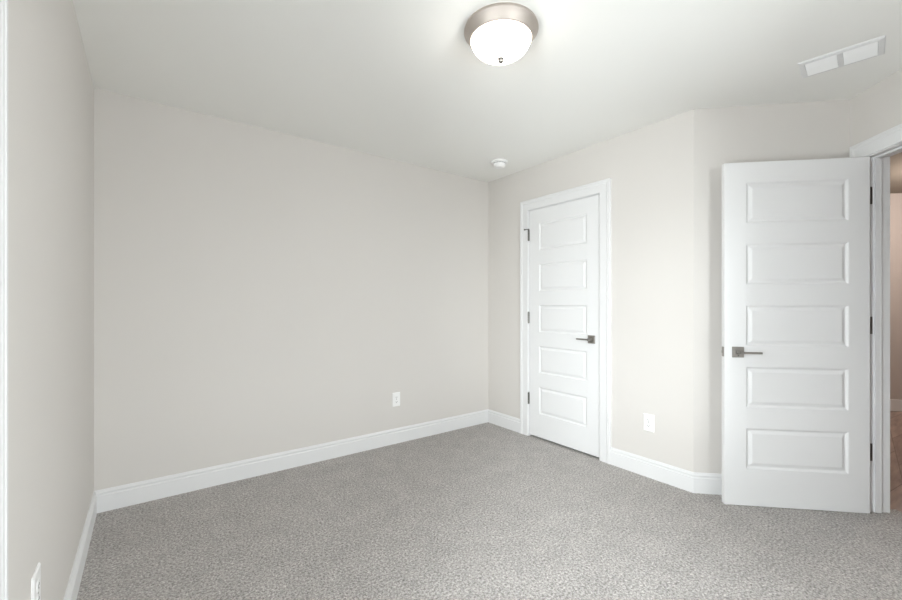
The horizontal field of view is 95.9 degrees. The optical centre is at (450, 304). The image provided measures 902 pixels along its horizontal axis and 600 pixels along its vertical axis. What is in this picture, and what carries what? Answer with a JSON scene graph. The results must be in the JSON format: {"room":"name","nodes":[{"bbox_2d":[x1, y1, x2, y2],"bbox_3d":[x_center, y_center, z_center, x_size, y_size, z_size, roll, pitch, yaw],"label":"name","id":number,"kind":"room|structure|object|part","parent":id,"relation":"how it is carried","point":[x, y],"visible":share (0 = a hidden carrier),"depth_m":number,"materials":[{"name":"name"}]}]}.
{"room":"empty bedroom","nodes":[
{"label":"empty bedroom","id":0,"kind":"room"},
{"bbox_2d":[8,0,93,599],"bbox_3d":[-0.895,-0.011,0.696,0.116,2.460,4.232,0,0,-37],"label":"wall","id":1,"kind":"structure","parent":0,"point":[51,88],"depth_m":1.25,"materials":[{"name":"beige paint"}]},
{"bbox_2d":[0,0,7,599],"bbox_3d":[-0.602,-0.031,0.391,0.048,1.654,1.053,0,0,-37],"label":"door frame","id":2,"kind":"structure","parent":1,"relation":"in","point":[3,3],"depth_m":0.80,"materials":[{"name":"white paint"}]},
{"bbox_2d":[31,562,40,599],"bbox_3d":[-1.121,0.783,1.102,0.008,0.125,0.086,0,0,-37],"label":"wall outlet","id":3,"kind":"object","parent":1,"relation":"attached to","point":[36,578],"visible":1,"depth_m":1.09,"materials":[{"name":"white plastic"}]},
{"bbox_2d":[37,579,39,592],"bbox_3d":[-1.119,0.763,1.103,0.003,0.027,0.034,0,0,-37],"label":"receptacle","id":4,"kind":"object","parent":3,"relation":"attached to","point":[38,580],"depth_m":1.10,"materials":[{"name":"grey plastic"}]},
{"bbox_2d":[63,491,96,599],"bbox_3d":[-0.843,1.135,0.735,0.014,0.127,4.000,0,0,-37],"label":"baseboard","id":5,"kind":"structure","parent":1,"relation":"attached to","point":[72,589],"depth_m":1.80,"materials":[{"name":"white paint"}]},
{"bbox_2d":[94,88,487,490],"bbox_3d":[-0.868,-0.011,3.287,3.265,2.460,0.116,0,0,-37],"label":"wall","id":6,"kind":"structure","parent":0,"point":[258,291],"depth_m":2.87,"materials":[{"name":"beige paint"}]},
{"bbox_2d":[95,409,487,512],"bbox_3d":[-0.829,1.135,3.235,3.033,0.127,0.014,0,0,-37],"label":"baseboard","id":7,"kind":"structure","parent":6,"relation":"attached to","point":[112,498],"depth_m":2.87,"materials":[{"name":"white paint"}]},
{"bbox_2d":[392,392,399,406],"bbox_3d":[-0.470,0.822,3.507,0.074,0.119,0.008,0,0,-37],"label":"wall outlet","id":8,"kind":"object","parent":6,"relation":"attached to","point":[395,396],"visible":1,"depth_m":3.50,"materials":[{"name":"white plastic"}]},
{"bbox_2d":[73,0,901,193],"bbox_3d":[3.075,-1.266,2.073,8.122,0.050,6.786,0,0,-37],"label":"ceiling","id":9,"kind":"structure","parent":0,"point":[399,80],"depth_m":2.13,"materials":[{"name":"paint"}]},
{"bbox_2d":[491,159,507,168],"bbox_3d":[0.421,-1.214,3.543,0.146,0.056,0.146,0,0,-37],"label":"smoke detector","id":10,"kind":"object","parent":9,"relation":"attached to","point":[497,163],"visible":1,"depth_m":3.50,"materials":[{"name":"white plastic"}]},
{"bbox_2d":[464,2,538,64],"bbox_3d":[0.225,-1.164,1.835,0.333,0.155,0.333,0,0,-37],"label":"ceiling light","id":11,"kind":"object","parent":9,"relation":"attached to","point":[500,33],"visible":1,"depth_m":1.75,"materials":[{"name":"white glass"}]},
{"bbox_3d":[0.225,-1.155,1.835,0.267,0.093,0.267,0,0,-37],"label":"lamp shade","id":12,"kind":"part","parent":11,"relation":"part of","materials":[{"name":"white glass"}]},
{"bbox_2d":[798,35,885,77],"bbox_3d":[1.966,-1.236,2.054,0.197,0.010,0.310,0,0,-44],"label":"ceiling vent","id":13,"kind":"object","parent":9,"relation":"in","point":[874,47],"visible":1,"depth_m":2.03,"materials":[{"name":"white metal"}]},
{"bbox_2d":[77,411,901,599],"bbox_3d":[3.114,1.210,2.067,8.066,0.022,6.730,0,0,-37],"label":"floor","id":14,"kind":"structure","parent":0,"point":[485,511],"depth_m":2.09,"materials":[{"name":"grey carpet"}]},
{"bbox_2d":[488,110,692,471],"bbox_3d":[0.975,-0.011,3.453,0.116,2.460,2.060,0,0,-37],"label":"wall","id":15,"kind":"structure","parent":0,"point":[649,168],"depth_m":2.90,"materials":[{"name":"beige paint"}]},
{"bbox_2d":[524,195,598,456],"bbox_3d":[0.906,0.169,3.429,0.093,2.026,0.758,0,0,-37],"label":"door","id":16,"kind":"structure","parent":15,"relation":"in","point":[563,314],"depth_m":3.40,"materials":[{"name":"white paint"}]},
{"bbox_3d":[1.099,0.277,3.183,0.009,0.064,0.064,0,0,-37],"label":"handle","id":17,"kind":"part","parent":16,"relation":"part of","materials":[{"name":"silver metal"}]},
{"bbox_2d":[520,178,610,463],"bbox_3d":[0.967,0.127,3.448,0.134,2.143,0.915,0,0,-37],"label":"door frame","id":18,"kind":"structure","parent":15,"relation":"attached to","point":[602,187],"depth_m":3.12,"materials":[{"name":"white paint"}]},
{"bbox_2d":[488,409,692,492],"bbox_3d":[0.959,1.135,3.365,0.014,0.127,1.950,0,0,-37],"label":"baseboard","id":19,"kind":"structure","parent":15,"relation":"attached to","point":[671,475],"depth_m":2.85,"materials":[{"name":"white paint"}]},
{"bbox_2d":[644,413,653,431],"bbox_3d":[1.370,0.823,2.821,0.008,0.119,0.074,0,0,-37],"label":"wall outlet","id":20,"kind":"object","parent":15,"relation":"attached to","point":[648,418],"visible":1,"depth_m":2.82,"materials":[{"name":"white plastic"}]},
{"bbox_2d":[693,99,849,473],"bbox_3d":[2.048,-0.011,2.580,0.999,2.460,0.116,0,0,8],"label":"wall","id":21,"kind":"structure","parent":0,"point":[820,129],"depth_m":2.57,"materials":[{"name":"beige paint"}]},
{"bbox_2d":[693,472,721,494],"bbox_3d":[1.979,1.135,2.524,0.889,0.127,0.014,0,0,8],"label":"baseboard","id":22,"kind":"structure","parent":21,"relation":"attached to","point":[703,483],"depth_m":2.57,"materials":[{"name":"white paint"}]},
{"bbox_2d":[850,68,901,146],"bbox_3d":[2.338,-0.011,1.491,0.116,2.460,2.189,0,0,8],"label":"wall","id":23,"kind":"structure","parent":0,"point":[877,109],"depth_m":2.29,"materials":[{"name":"beige paint"}]},
{"bbox_2d":[849,123,901,512],"bbox_3d":[2.399,0.127,1.962,0.138,2.143,0.972,0,0,8],"label":"door frame","id":24,"kind":"structure","parent":23,"relation":"attached to","point":[879,161],"depth_m":2.34,"materials":[{"name":"white paint"}]},
{"bbox_2d":[722,157,871,513],"bbox_3d":[2.028,0.177,2.394,0.814,2.037,0.153,0,0,7],"label":"door","id":25,"kind":"structure","parent":24,"relation":"attached to","point":[797,321],"depth_m":2.38,"materials":[{"name":"white paint"}]},
{"bbox_3d":[1.703,0.285,2.415,0.064,0.064,0.009,0,0,8],"label":"handle","id":26,"kind":"part","parent":25,"relation":"part of","materials":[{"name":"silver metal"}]},
{"bbox_3d":[1.742,0.285,2.362,0.119,0.012,0.014,0,0,8],"label":"lever","id":27,"kind":"part","parent":25,"relation":"part of","materials":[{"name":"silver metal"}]},
{"bbox_2d":[890,193,901,399],"bbox_3d":[4.614,-0.011,4.670,3.484,2.460,0.115,0,0,8],"label":"wall","id":28,"kind":"structure","parent":0,"point":[895,198],"depth_m":4.56,"materials":[{"name":"grey paint"}]},
{"bbox_2d":[890,399,901,411],"bbox_3d":[4.565,1.134,4.612,3.364,0.131,0.015,0,0,8],"label":"baseboard","id":29,"kind":"structure","parent":28,"relation":"attached to","point":[895,405],"depth_m":4.55,"materials":[{"name":"white paint"}]}
]}

